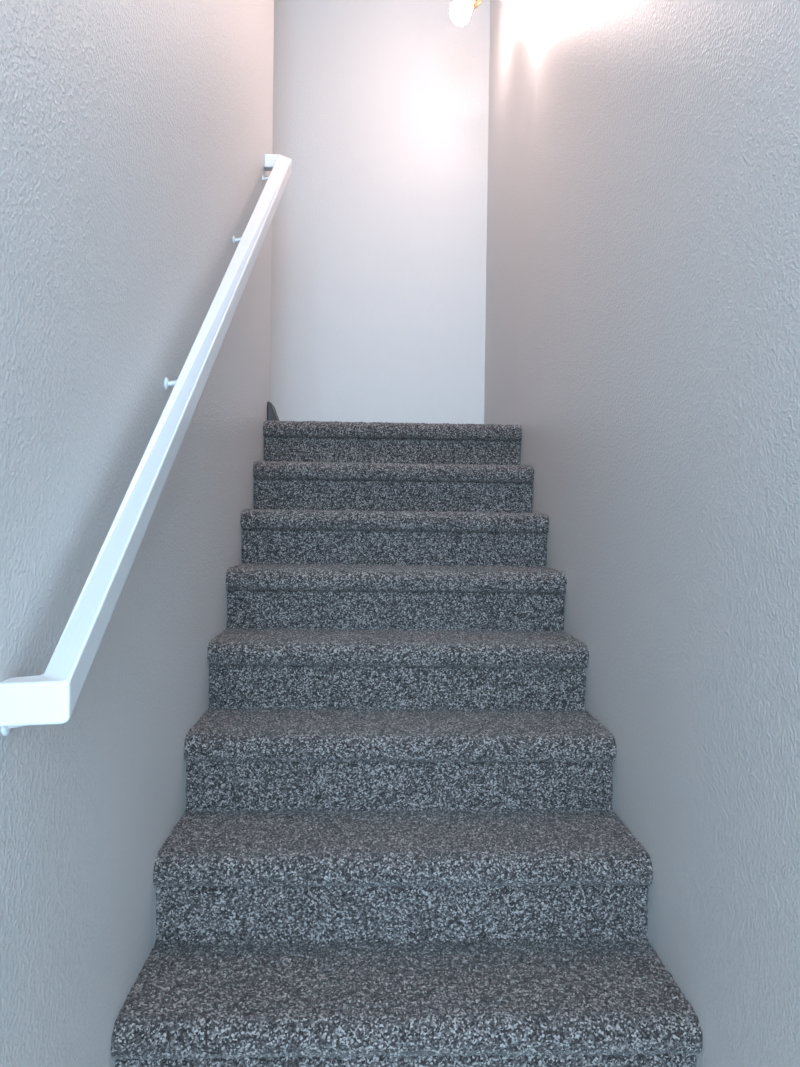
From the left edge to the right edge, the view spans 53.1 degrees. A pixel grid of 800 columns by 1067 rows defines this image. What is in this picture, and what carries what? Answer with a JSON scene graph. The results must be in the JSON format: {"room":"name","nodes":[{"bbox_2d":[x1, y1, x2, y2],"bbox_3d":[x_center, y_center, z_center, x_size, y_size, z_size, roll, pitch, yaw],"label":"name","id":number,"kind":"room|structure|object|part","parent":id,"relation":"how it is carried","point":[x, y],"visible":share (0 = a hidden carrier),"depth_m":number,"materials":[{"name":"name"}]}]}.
{"room":"indoor staircase","nodes":[
{"label":"indoor staircase","id":0,"kind":"room"},
{"bbox_2d":[0,0,273,1066],"bbox_3d":[-0.524,-0.919,1.332,0.120,3.860,3.930,1,1,-2],"label":"wall","id":1,"kind":"structure","parent":0,"point":[136,136],"depth_m":1.30,"materials":[{"name":"grey paint"}]},
{"bbox_2d":[0,154,291,735],"bbox_3d":[-0.440,-0.602,1.998,0.101,1.646,2.196,1,1,-2],"label":"handrail","id":2,"kind":"object","parent":1,"relation":"attached to","point":[51,697],"visible":1,"depth_m":1.20,"materials":[{"name":"white wood"}]},
{"bbox_3d":[-0.462,0.226,0.944,0.006,0.026,0.026,1,1,-2],"label":"bracket plate","id":3,"kind":"part","parent":2,"relation":"part of","materials":[{"name":"white metal"}]},
{"bbox_3d":[-0.480,-0.308,1.650,0.006,0.026,0.026,1,1,-2],"label":"bracket plate","id":4,"kind":"part","parent":2,"relation":"part of","materials":[{"name":"white metal"}]},
{"bbox_3d":[-0.446,-0.324,1.651,0.068,0.042,0.010,1,1,-2],"label":"bracket arm","id":5,"kind":"part","parent":2,"relation":"part of","materials":[{"name":"white metal"}]},
{"bbox_2d":[270,0,489,423],"bbox_3d":[-0.725,-1.531,4.232,2.600,2.740,0.120,1,1,-2],"label":"wall","id":6,"kind":"structure","parent":0,"point":[381,107],"depth_m":4.19,"materials":[{"name":"grey paint"}]},
{"bbox_2d":[450,0,481,25],"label":"wall sconce","id":7,"kind":"object","parent":6,"relation":"attached to","point":[460,12],"depth_m":3.55,"materials":[{"name":"white metal"}]},
{"bbox_3d":[0.269,-2.328,3.574,0.098,0.100,0.098,0,1,-34],"label":"bulb","id":8,"kind":"part","parent":7,"relation":"part of","materials":[{"name":"white glass"}]},
{"bbox_2d":[469,0,481,9],"bbox_3d":[0.336,-2.365,3.565,0.060,0.054,0.047,1,1,-2],"label":"socket","id":9,"kind":"object","parent":7,"relation":"attached to","point":[473,4],"depth_m":3.55,"materials":[{"name":"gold metal"}]},
{"bbox_2d":[484,0,799,1066],"bbox_3d":[0.590,-0.913,1.816,0.120,3.860,4.820,1,1,-2],"label":"wall","id":10,"kind":"structure","parent":0,"point":[642,321],"depth_m":1.51,"materials":[{"name":"grey paint"}]},
{"bbox_3d":[0.069,1.117,-0.956,4.140,0.120,4.687,1,1,-2],"label":"floor","id":11,"kind":"structure","parent":0,"visible":0},
{"bbox_2d":[111,420,702,1066],"bbox_3d":[-0.023,0.280,2.786,1.009,1.425,2.876,1,1,-2],"label":"carpeted staircase","id":12,"kind":"structure","parent":11,"relation":"on","point":[399,840],"depth_m":1.86,"materials":[{"name":"grey carpet"}]},
{"bbox_2d":[267,402,278,420],"bbox_3d":[-0.513,-0.487,3.272,0.043,0.085,0.130,1,1,-2],"label":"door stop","id":13,"kind":"object","parent":12,"relation":"on","point":[271,412],"visible":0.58,"depth_m":3.21,"materials":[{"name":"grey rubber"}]}
]}

